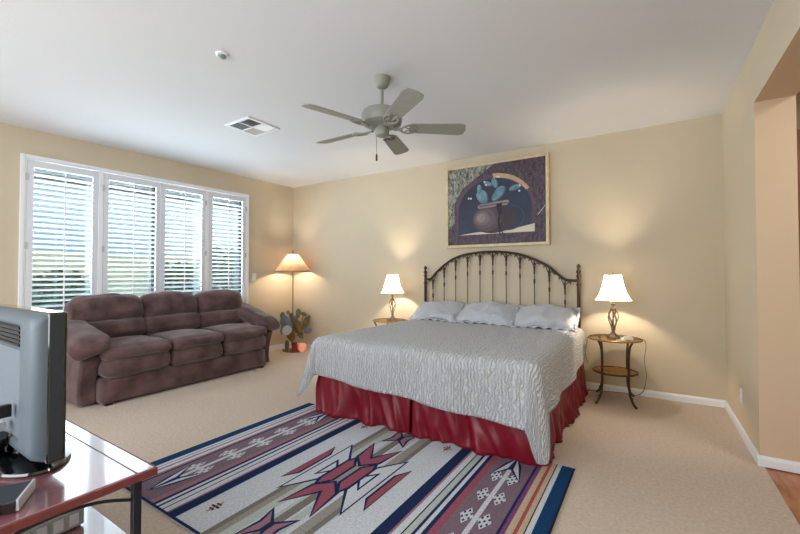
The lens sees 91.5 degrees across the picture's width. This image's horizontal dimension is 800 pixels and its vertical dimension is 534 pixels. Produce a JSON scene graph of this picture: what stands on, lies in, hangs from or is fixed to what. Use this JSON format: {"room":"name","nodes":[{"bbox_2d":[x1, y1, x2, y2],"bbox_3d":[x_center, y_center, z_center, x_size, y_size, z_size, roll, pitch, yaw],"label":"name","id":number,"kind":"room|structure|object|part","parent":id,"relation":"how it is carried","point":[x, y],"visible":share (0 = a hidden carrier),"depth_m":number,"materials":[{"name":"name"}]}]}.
{"room":"bedroom","nodes":[
{"label":"bedroom","id":0,"kind":"room"},
{"bbox_2d":[0,122,292,345],"bbox_3d":[-3.884,-0.059,4.057,0.140,2.740,7.051,-1,-1,36],"label":"wall","id":1,"kind":"structure","parent":0,"point":[270,204],"depth_m":5.17,"materials":[{"name":"paint"}]},
{"bbox_2d":[18,153,248,305],"bbox_3d":[-3.150,-0.176,5.031,0.175,1.930,2.614,-1,-1,36],"label":"window","id":2,"kind":"structure","parent":1,"relation":"in","point":[23,157],"depth_m":4.51,"materials":[{"name":"white wood"}]},
{"bbox_2d":[24,159,98,310],"bbox_3d":[-3.660,-0.216,4.235,0.075,1.780,0.616,-1,-1,36],"label":"plantation shutter","id":3,"kind":"object","parent":2,"relation":"attached to","point":[31,164],"visible":0.73,"depth_m":4.21,"materials":[{"name":"white wood"}]},
{"bbox_3d":[-3.630,-0.259,4.222,0.010,1.605,0.012,-1,-1,36],"label":"tilt rod","id":4,"kind":"part","parent":3,"relation":"part of","materials":[{"name":"white wood"}]},
{"bbox_2d":[102,173,160,297],"bbox_3d":[-3.277,-0.206,4.771,0.082,1.780,0.625,-1,-1,37],"label":"plantation shutter","id":5,"kind":"object","parent":2,"relation":"attached to","point":[107,176],"visible":0.73,"depth_m":4.75,"materials":[{"name":"white wood"}]},
{"bbox_3d":[-3.245,-0.248,4.756,0.010,1.605,0.012,-1,-1,36],"label":"tilt rod","id":6,"kind":"part","parent":5,"relation":"part of","materials":[{"name":"white wood"}]},
{"bbox_2d":[160,183,206,291],"bbox_3d":[-2.915,-0.196,5.269,0.074,1.780,0.595,-1,-1,36],"label":"plantation shutter","id":7,"kind":"object","parent":2,"relation":"attached to","point":[164,186],"visible":0.67,"depth_m":5.24,"materials":[{"name":"white wood"}]},
{"bbox_3d":[-2.892,-0.239,5.246,0.010,1.605,0.012,-1,-1,36],"label":"tilt rod","id":8,"kind":"part","parent":7,"relation":"part of","materials":[{"name":"white wood"}]},
{"bbox_3d":[-3.205,-0.200,5.071,0.030,1.792,2.486,-1,-1,36],"label":"sash","id":9,"kind":"part","parent":2,"relation":"part of","materials":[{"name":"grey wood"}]},
{"bbox_2d":[208,191,246,302],"bbox_3d":[-2.547,-0.187,5.779,0.074,1.780,0.586,-1,-1,36],"label":"plantation shutter","id":10,"kind":"object","parent":2,"relation":"attached to","point":[211,194],"visible":0.78,"depth_m":5.76,"materials":[{"name":"white wood"}]},
{"bbox_3d":[-2.525,-0.230,5.756,0.010,1.605,0.012,-1,-1,36],"label":"tilt rod","id":11,"kind":"part","parent":10,"relation":"part of","materials":[{"name":"white wood"}]},
{"bbox_2d":[34,168,237,210],"bbox_3d":[-3.927,-1.188,5.205,1.000,0.160,9.500,-1,-1,33],"label":"roof eave","id":12,"kind":"object","parent":1,"relation":"attached to","point":[36,170],"depth_m":5.35,"materials":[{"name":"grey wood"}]},
{"bbox_2d":[252,273,255,280],"bbox_3d":[-2.292,0.157,6.134,0.010,0.116,0.072,-1,-1,36],"label":"light switch","id":13,"kind":"object","parent":1,"relation":"attached to","point":[253,274],"visible":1,"depth_m":6.13,"materials":[{"name":"white plastic"}]},
{"bbox_2d":[269,342,291,349],"bbox_3d":[-3.865,1.276,3.926,0.014,0.066,6.901,-1,-1,36],"label":"baseboard","id":14,"kind":"structure","parent":1,"relation":"attached to","point":[273,347],"depth_m":6.48,"materials":[{"name":"white"}]},
{"bbox_2d":[0,0,773,187],"bbox_3d":[-0.601,-1.519,1.920,8.450,0.100,7.140,-1,-1,33],"label":"ceiling","id":15,"kind":"structure","parent":0,"point":[147,77],"depth_m":2.91,"materials":[{"name":"white paint"}]},
{"bbox_2d":[215,51,228,59],"bbox_3d":[-1.216,-1.440,2.664,0.084,0.030,0.084,-1,-1,33],"label":"smoke detector","id":16,"kind":"object","parent":15,"relation":"attached to","point":[223,55],"visible":1,"depth_m":2.65,"materials":[{"name":"white plastic"}]},
{"bbox_2d":[224,116,279,136],"bbox_3d":[-1.501,-1.424,3.973,0.380,0.012,0.380,-1,-1,33],"label":"ceiling vent","id":17,"kind":"object","parent":15,"relation":"in","point":[249,125],"visible":1,"depth_m":3.96,"materials":[{"name":"white metal"}]},
{"bbox_2d":[301,74,465,160],"bbox_3d":[-0.180,-1.127,3.011,1.195,0.642,1.244,-1,-1,33],"label":"ceiling fan","id":18,"kind":"object","parent":15,"relation":"hanging from","point":[381,118],"visible":1,"depth_m":2.94,"materials":[{"name":"grey paint"}]},
{"bbox_3d":[-0.469,-1.070,2.711,0.437,0.038,0.141,1,-1,-39],"label":"blade","id":19,"kind":"part","parent":18,"relation":"part of","materials":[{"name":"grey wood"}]},
{"bbox_3d":[-0.500,-1.060,3.214,0.437,0.038,0.141,-1,-1,33],"label":"blade","id":20,"kind":"part","parent":18,"relation":"part of","materials":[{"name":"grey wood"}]},
{"bbox_3d":[-0.031,-1.057,3.399,0.141,0.038,0.437,0,-1,15],"label":"blade","id":21,"kind":"part","parent":18,"relation":"part of","materials":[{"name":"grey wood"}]},
{"bbox_3d":[0.019,-1.072,2.585,0.141,0.038,0.437,0,-1,-21],"label":"blade","id":22,"kind":"part","parent":18,"relation":"part of","materials":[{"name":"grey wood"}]},
{"bbox_3d":[0.289,-1.064,3.010,0.437,0.038,0.141,0,-1,-3],"label":"blade","id":23,"kind":"part","parent":18,"relation":"part of","materials":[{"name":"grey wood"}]},
{"bbox_2d":[66,346,799,533],"bbox_3d":[-0.566,1.320,1.875,8.200,0.100,6.990,-1,-1,33],"label":"floor","id":24,"kind":"structure","parent":0,"point":[662,466],"depth_m":2.73,"materials":[{"name":"carpet"}]},
{"bbox_2d":[0,419,157,533],"bbox_3d":[-1.596,1.014,1.560,1.210,0.500,0.600,-1,-1,33],"label":"console","id":25,"kind":"object","parent":24,"relation":"on","point":[96,468],"visible":0.68,"depth_m":1.44,"materials":[{"name":"brown wood"}]},
{"bbox_2d":[0,479,35,513],"bbox_3d":[-1.300,0.738,1.219,0.204,0.040,0.144,1,-1,-27],"label":"box","id":26,"kind":"object","parent":25,"relation":"on","point":[12,496],"visible":1,"depth_m":1.24,"materials":[{"name":"grey plastic"}]},
{"bbox_3d":[-1.270,0.737,1.157,0.189,0.028,0.006,1,-1,-27],"label":"panel","id":27,"kind":"part","parent":26,"relation":"part of","materials":[{"name":"black"}]},
{"bbox_3d":[-1.214,0.737,1.266,0.008,0.036,0.140,1,-1,-27],"label":"panel","id":28,"kind":"part","parent":26,"relation":"part of","materials":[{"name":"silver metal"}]},
{"bbox_2d":[0,304,71,477],"bbox_3d":[-1.564,0.467,1.609,0.702,0.594,0.285,-1,-1,33],"label":"television","id":29,"kind":"object","parent":25,"relation":"on","point":[33,341],"visible":0.99,"depth_m":1.43,"materials":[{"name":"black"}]},
{"bbox_2d":[0,420,5,428],"bbox_3d":[-1.583,0.612,1.467,0.141,0.048,0.112,-1,-1,33],"label":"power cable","id":30,"kind":"object","parent":29,"relation":"attached to","point":[2,423],"visible":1,"depth_m":1.47,"materials":[{"name":"white plastic"}]},
{"bbox_2d":[0,403,11,418],"bbox_3d":[-1.573,0.619,1.444,0.220,0.204,0.074,0,-1,1],"label":"cable","id":31,"kind":"object","parent":29,"relation":"attached to","point":[6,409],"visible":1,"depth_m":1.46,"materials":[{"name":"black plastic"}]},
{"bbox_2d":[0,321,19,347],"bbox_3d":[-1.593,0.264,1.570,0.420,0.080,0.012,-1,-1,33],"label":"vent","id":32,"kind":"object","parent":29,"relation":"attached to","point":[9,330],"depth_m":1.52,"materials":[{"name":"grey plastic"}]},
{"bbox_3d":[-1.588,0.479,1.568,0.405,0.330,0.004,-1,-1,33],"label":"terminal panel","id":33,"kind":"part","parent":29,"relation":"part of","materials":[{"name":"grey"}]},
{"bbox_2d":[61,503,126,533],"bbox_3d":[-1.599,1.069,1.555,1.170,0.020,0.550,-1,-1,33],"label":"shelf","id":34,"kind":"object","parent":25,"relation":"attached to","point":[95,522],"depth_m":1.59,"materials":[{"name":"white wood"}]},
{"bbox_3d":[-0.987,1.027,1.455,0.028,0.470,0.028,-1,-1,33],"label":"leg","id":35,"kind":"part","parent":25,"relation":"part of","materials":[{"name":"black metal"}]},
{"bbox_2d":[64,290,279,406],"bbox_3d":[-2.620,0.806,4.639,0.995,1.032,2.397,-1,-1,31],"label":"sofa","id":36,"kind":"object","parent":24,"relation":"on","point":[120,346],"visible":0.96,"depth_m":4.22,"materials":[{"name":"brown fabric"}]},
{"bbox_3d":[-3.169,1.036,3.788,0.761,0.499,0.155,-1,-1,31],"label":"arm","id":37,"kind":"part","parent":36,"relation":"part of","materials":[{"name":"brown fabric"}]},
{"bbox_2d":[67,319,111,359],"bbox_3d":[-3.135,0.672,3.780,0.907,0.335,0.387,-1,-1,31],"label":"sofa armrest","id":38,"kind":"object","parent":36,"relation":"on","point":[86,340],"depth_m":3.61,"materials":[{"name":"brown fabric"}]},
{"bbox_2d":[64,293,142,321],"bbox_3d":[-3.168,0.454,4.208,0.354,0.342,0.701,-1,-1,31],"label":"pillow","id":39,"kind":"object","parent":36,"relation":"on","point":[110,307],"depth_m":4.08,"materials":[{"name":"brown fabric"}]},
{"bbox_2d":[87,317,146,337],"bbox_3d":[-3.099,0.667,4.157,0.262,0.237,0.697,-1,-1,31],"label":"cushion","id":40,"kind":"object","parent":36,"relation":"on","point":[113,327],"depth_m":4.16,"materials":[{"name":"brown fabric"}]},
{"bbox_2d":[99,335,171,360],"bbox_3d":[-2.856,0.826,4.045,0.763,0.191,0.631,-1,-1,31],"label":"seat cushion","id":41,"kind":"object","parent":36,"relation":"on","point":[120,347],"depth_m":3.88,"materials":[{"name":"brown fabric"}]},
{"bbox_2d":[140,291,197,317],"bbox_3d":[-2.829,0.465,4.761,0.353,0.347,0.683,-1,-1,31],"label":"pillow","id":42,"kind":"object","parent":36,"relation":"on","point":[159,304],"depth_m":4.64,"materials":[{"name":"brown fabric"}]},
{"bbox_2d":[144,312,200,334],"bbox_3d":[-2.762,0.678,4.712,0.265,0.236,0.677,-1,-1,31],"label":"cushion","id":43,"kind":"object","parent":36,"relation":"on","point":[160,322],"depth_m":4.60,"materials":[{"name":"brown fabric"}]},
{"bbox_2d":[146,329,223,349],"bbox_3d":[-2.532,0.838,4.571,0.765,0.190,0.613,-1,-1,31],"label":"seat cushion","id":44,"kind":"object","parent":36,"relation":"on","point":[180,339],"depth_m":4.41,"materials":[{"name":"brown fabric"}]},
{"bbox_2d":[194,290,241,312],"bbox_3d":[-2.495,0.477,5.315,0.354,0.335,0.687,-1,-1,31],"label":"pillow","id":45,"kind":"object","parent":36,"relation":"on","point":[209,301],"depth_m":5.18,"materials":[{"name":"brown fabric"}]},
{"bbox_2d":[198,309,242,327],"bbox_3d":[-2.420,0.689,5.269,0.262,0.238,0.698,-1,-1,31],"label":"cushion","id":46,"kind":"object","parent":36,"relation":"on","point":[207,318],"depth_m":5.12,"materials":[{"name":"brown fabric"}]},
{"bbox_2d":[197,323,265,340],"bbox_3d":[-2.209,0.848,5.102,0.762,0.189,0.634,-1,-1,31],"label":"seat cushion","id":47,"kind":"object","parent":36,"relation":"on","point":[230,331],"depth_m":4.95,"materials":[{"name":"brown fabric"}]},
{"bbox_2d":[237,302,279,329],"bbox_3d":[-2.089,0.684,5.497,0.904,0.385,0.382,-1,-1,31],"label":"sofa armrest","id":48,"kind":"object","parent":36,"relation":"on","point":[249,314],"depth_m":5.31,"materials":[{"name":"brown fabric"}]},
{"bbox_3d":[-2.116,1.069,5.512,0.761,0.499,0.155,-1,-1,31],"label":"arm","id":49,"kind":"part","parent":36,"relation":"part of","materials":[{"name":"brown fabric"}]},
{"bbox_2d":[275,250,311,352],"bbox_3d":[-1.735,0.537,6.310,0.571,1.632,0.571,-1,-1,33],"label":"floor lamp","id":50,"kind":"object","parent":24,"relation":"on","point":[292,263],"visible":1,"depth_m":6.27,"materials":[{"name":"brown metal"}]},
{"bbox_3d":[-1.735,-0.067,6.322,0.564,0.271,0.564,-1,-1,33],"label":"lamp shade","id":51,"kind":"part","parent":50,"relation":"part of","materials":[{"name":"beige fabric"}]},
{"bbox_3d":[-1.735,-0.067,6.322,0.571,0.279,0.571,-1,-1,33],"label":"trim","id":52,"kind":"part","parent":50,"relation":"part of","materials":[{"name":"beige fabric"}]},
{"bbox_3d":[-1.685,1.058,6.314,0.406,0.550,0.011,0,-1,-15],"label":"cactus stem","id":53,"kind":"part","parent":50,"relation":"part of","materials":[{"name":"brown metal"}]},
{"bbox_2d":[292,342,297,350],"bbox_3d":[-1.679,1.271,6.218,0.088,0.135,0.088,-1,-1,33],"label":"vase","id":54,"kind":"object","parent":24,"relation":"on","point":[294,344],"visible":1,"depth_m":6.18,"materials":[{"name":"red ceramic"}]},
{"bbox_2d":[298,343,305,351],"bbox_3d":[-1.556,1.284,6.209,0.120,0.134,0.123,-1,-1,33],"label":"lamp","id":55,"kind":"object","parent":24,"relation":"on","point":[302,347],"visible":1,"depth_m":6.17,"materials":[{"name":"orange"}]},
{"bbox_2d":[122,403,574,533],"bbox_3d":[-0.321,1.273,2.398,2.340,0.013,1.635,-1,-1,33],"label":"area rug","id":56,"kind":"object","parent":24,"relation":"on","point":[302,469],"visible":0.88,"depth_m":2.28,"materials":[{"name":"multicoloured fabric"}]},
{"bbox_2d":[372,318,406,325],"bbox_3d":[-0.141,1.028,5.330,0.480,0.613,0.480,-1,-1,28],"label":"bedside table","id":57,"kind":"object","parent":24,"relation":"on","point":[387,322],"visible":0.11,"depth_m":5.37,"materials":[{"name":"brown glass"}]},
{"bbox_2d":[380,273,404,320],"bbox_3d":[-0.103,0.404,5.317,0.346,0.640,0.346,-1,-1,33],"label":"table lamp","id":58,"kind":"object","parent":57,"relation":"on","point":[392,285],"visible":1,"depth_m":5.25,"materials":[{"name":"white fabric"}]},
{"bbox_3d":[-0.103,0.233,5.321,0.340,0.253,0.340,-1,-1,33],"label":"lamp shade","id":59,"kind":"part","parent":58,"relation":"part of","materials":[{"name":"beige fabric"}]},
{"bbox_3d":[-0.103,0.233,5.321,0.346,0.260,0.346,-1,-1,33],"label":"trim","id":60,"kind":"part","parent":58,"relation":"part of","materials":[{"name":"white fabric"}]},
{"bbox_2d":[316,251,587,465],"bbox_3d":[0.597,0.544,3.856,2.129,1.526,2.144,-1,-1,33],"label":"bed","id":61,"kind":"object","parent":24,"relation":"on","point":[338,399],"visible":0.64,"depth_m":3.05,"materials":[{"name":"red fabric"}]},
{"bbox_3d":[0.343,0.657,5.253,0.052,1.352,0.051,-1,-1,33],"label":"post","id":62,"kind":"part","parent":61,"relation":"part of","materials":[{"name":"brown metal"}]},
{"bbox_2d":[297,319,586,464],"bbox_3d":[0.524,0.925,3.793,2.175,0.601,2.095,-1,-1,33],"label":"coverlet","id":63,"kind":"object","parent":61,"relation":"on","point":[514,377],"visible":0.91,"depth_m":2.95,"materials":[{"name":"white fabric"}]},
{"bbox_2d":[408,300,468,321],"bbox_3d":[0.482,0.548,4.921,0.659,0.241,0.414,-1,-1,31],"label":"pillow","id":64,"kind":"object","parent":63,"relation":"on","point":[443,310],"visible":0.94,"depth_m":4.83,"materials":[{"name":"grey fabric"}]},
{"bbox_2d":[453,301,520,326],"bbox_3d":[1.028,0.539,4.568,0.717,0.267,0.424,-1,-1,35],"label":"pillow","id":65,"kind":"object","parent":63,"relation":"on","point":[491,312],"visible":0.91,"depth_m":4.46,"materials":[{"name":"grey fabric"}]},
{"bbox_2d":[508,304,580,331],"bbox_3d":[1.557,0.537,4.198,0.679,0.253,0.436,-1,-1,31],"label":"pillow","id":66,"kind":"object","parent":63,"relation":"on","point":[565,318],"visible":1,"depth_m":4.10,"materials":[{"name":"grey fabric"}]},
{"bbox_3d":[1.143,0.286,4.748,1.887,0.977,0.028,-1,-1,33],"label":"headboard","id":67,"kind":"part","parent":61,"relation":"part of","materials":[{"name":"metal"}]},
{"bbox_3d":[1.942,0.638,4.231,0.052,1.352,0.051,-1,-1,33],"label":"post","id":68,"kind":"part","parent":61,"relation":"part of","materials":[{"name":"brown metal"}]},
{"bbox_2d":[588,334,642,409],"bbox_3d":[2.109,1.000,3.827,0.480,0.613,0.480,-1,-1,28],"label":"bedside table","id":69,"kind":"object","parent":24,"relation":"on","point":[615,371],"visible":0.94,"depth_m":3.75,"materials":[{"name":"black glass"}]},
{"bbox_3d":[1.907,1.005,3.736,0.107,0.601,0.026,0,-1,-23],"label":"leg","id":70,"kind":"part","parent":69,"relation":"part of","materials":[{"name":"brown metal"}]},
{"bbox_3d":[2.068,1.010,4.044,0.026,0.601,0.107,0,-1,-12],"label":"leg","id":71,"kind":"part","parent":69,"relation":"part of","materials":[{"name":"brown metal"}]},
{"bbox_2d":[593,273,632,338],"bbox_3d":[2.092,0.376,3.831,0.346,0.640,0.346,-1,-1,33],"label":"table lamp","id":72,"kind":"object","parent":69,"relation":"on","point":[612,289],"visible":1,"depth_m":3.77,"materials":[{"name":"white fabric"}]},
{"bbox_3d":[2.092,0.205,3.834,0.346,0.260,0.346,-1,-1,33],"label":"trim","id":73,"kind":"part","parent":72,"relation":"part of","materials":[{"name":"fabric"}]},
{"bbox_3d":[2.092,0.205,3.834,0.340,0.253,0.340,-1,-1,33],"label":"lamp shade","id":74,"kind":"part","parent":72,"relation":"part of","materials":[{"name":"beige fabric"}]},
{"bbox_2d":[592,366,638,376],"bbox_3d":[2.109,1.022,3.826,0.402,0.018,0.402,-1,-1,28],"label":"shelf","id":75,"kind":"object","parent":69,"relation":"attached to","point":[615,371],"depth_m":3.79,"materials":[{"name":"brown wood"}]},
{"bbox_2d":[620,336,633,339],"bbox_3d":[2.173,0.681,3.738,0.100,0.028,0.060,0,-1,5],"label":"charger","id":76,"kind":"object","parent":69,"relation":"on","point":[623,337],"visible":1,"depth_m":3.71,"materials":[{"name":"white plastic"}]},
{"bbox_3d":[2.310,1.008,3.917,0.107,0.601,0.026,0,-1,-23],"label":"leg","id":77,"kind":"part","parent":69,"relation":"part of","materials":[{"name":"brown metal"}]},
{"bbox_3d":[2.149,1.002,3.609,0.026,0.601,0.107,0,-1,-12],"label":"leg","id":78,"kind":"part","parent":69,"relation":"part of","materials":[{"name":"brown metal"}]},
{"bbox_2d":[634,339,646,395],"bbox_3d":[2.316,0.994,3.819,0.168,0.619,0.306,-1,-1,33],"label":"cord","id":79,"kind":"object","parent":69,"relation":"hanging from","point":[634,339],"visible":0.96,"depth_m":3.77,"materials":[{"name":"brown plastic"}]},
{"bbox_2d":[293,114,726,400],"bbox_3d":[0.596,-0.037,5.259,6.240,2.740,0.120,-1,-1,33],"label":"wall","id":80,"kind":"structure","parent":0,"point":[645,205],"depth_m":4.25,"materials":[{"name":"paint"}]},
{"bbox_2d":[446,152,549,248],"bbox_3d":[1.161,-0.778,4.806,1.297,1.055,0.053,-1,-1,33],"label":"framed painting","id":81,"kind":"object","parent":80,"relation":"attached to","point":[504,202],"visible":1,"depth_m":4.75,"materials":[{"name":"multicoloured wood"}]},
{"bbox_2d":[297,343,725,407],"bbox_3d":[0.581,1.299,5.164,5.790,0.066,0.014,-1,-1,33],"label":"baseboard","id":82,"kind":"structure","parent":80,"relation":"attached to","point":[647,393],"depth_m":3.87,"materials":[{"name":"white wood"}]},
{"bbox_2d":[722,0,799,461],"bbox_3d":[1.252,-0.122,0.679,0.200,2.740,6.890,-1,-1,33],"label":"wall","id":83,"kind":"structure","parent":0,"point":[760,175],"depth_m":2.52,"materials":[{"name":"paint"}]},
{"bbox_2d":[740,387,742,403],"bbox_3d":[2.632,0.992,3.011,0.009,0.116,0.072,-1,-1,33],"label":"wall outlet","id":84,"kind":"object","parent":83,"relation":"attached to","point":[741,399],"visible":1,"depth_m":2.98,"materials":[{"name":"white plastic"}]},
{"bbox_2d":[725,401,799,473],"bbox_3d":[2.751,1.259,3.011,0.214,0.066,1.304,-1,-1,33],"label":"baseboard","id":85,"kind":"structure","parent":83,"relation":"attached to","point":[764,461],"depth_m":2.51,"materials":[{"name":"white wood"}]},
{"bbox_2d":[796,91,799,129],"bbox_3d":[3.787,-0.085,2.684,1.910,2.740,0.120,-1,-1,33],"label":"wall","id":86,"kind":"structure","parent":0,"point":[798,93],"depth_m":3.06,"materials":[{"name":"paint"}]},
{"bbox_2d":[797,129,799,276],"bbox_3d":[3.402,0.108,2.831,0.820,2.360,0.038,-1,-1,33],"label":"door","id":87,"kind":"structure","parent":86,"relation":"in","point":[798,130],"depth_m":3.02,"materials":[{"name":"brown wood"}]},
{"label":"outside","id":88,"kind":"structure","parent":0,"visible":0},
{"bbox_3d":[-7.545,1.492,8.360,10.250,0.100,22.000,-1,-1,33],"label":"yard","id":89,"kind":"structure","parent":88,"visible":0},
{"bbox_2d":[32,270,90,309],"bbox_3d":[-6.558,0.725,7.596,1.509,1.407,1.416,-1,-1,33],"label":"shrub","id":90,"kind":"object","parent":89,"relation":"on","point":[52,271],"visible":0.24,"depth_m":7.22,"materials":[{"name":"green plant"}]},
{"bbox_2d":[32,248,237,298],"bbox_3d":[-7.465,0.527,8.921,0.260,1.850,19.000,-1,-1,33],"label":"wall","id":91,"kind":"structure","parent":89,"relation":"on","point":[34,249],"depth_m":9.55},
{"bbox_2d":[148,262,200,293],"bbox_3d":[-5.440,0.646,9.807,1.583,1.648,1.645,-1,-1,33],"label":"shrub","id":92,"kind":"object","parent":89,"relation":"on","point":[186,263],"visible":0.09,"depth_m":9.46,"materials":[{"name":"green plant"}]},
{"bbox_2d":[182,246,237,293],"bbox_3d":[-3.837,0.487,8.735,1.747,1.925,1.810,-1,-1,33],"label":"shrub","id":93,"kind":"object","parent":89,"relation":"on","point":[223,252],"visible":0.12,"depth_m":8.33,"materials":[{"name":"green plant"}]}
]}

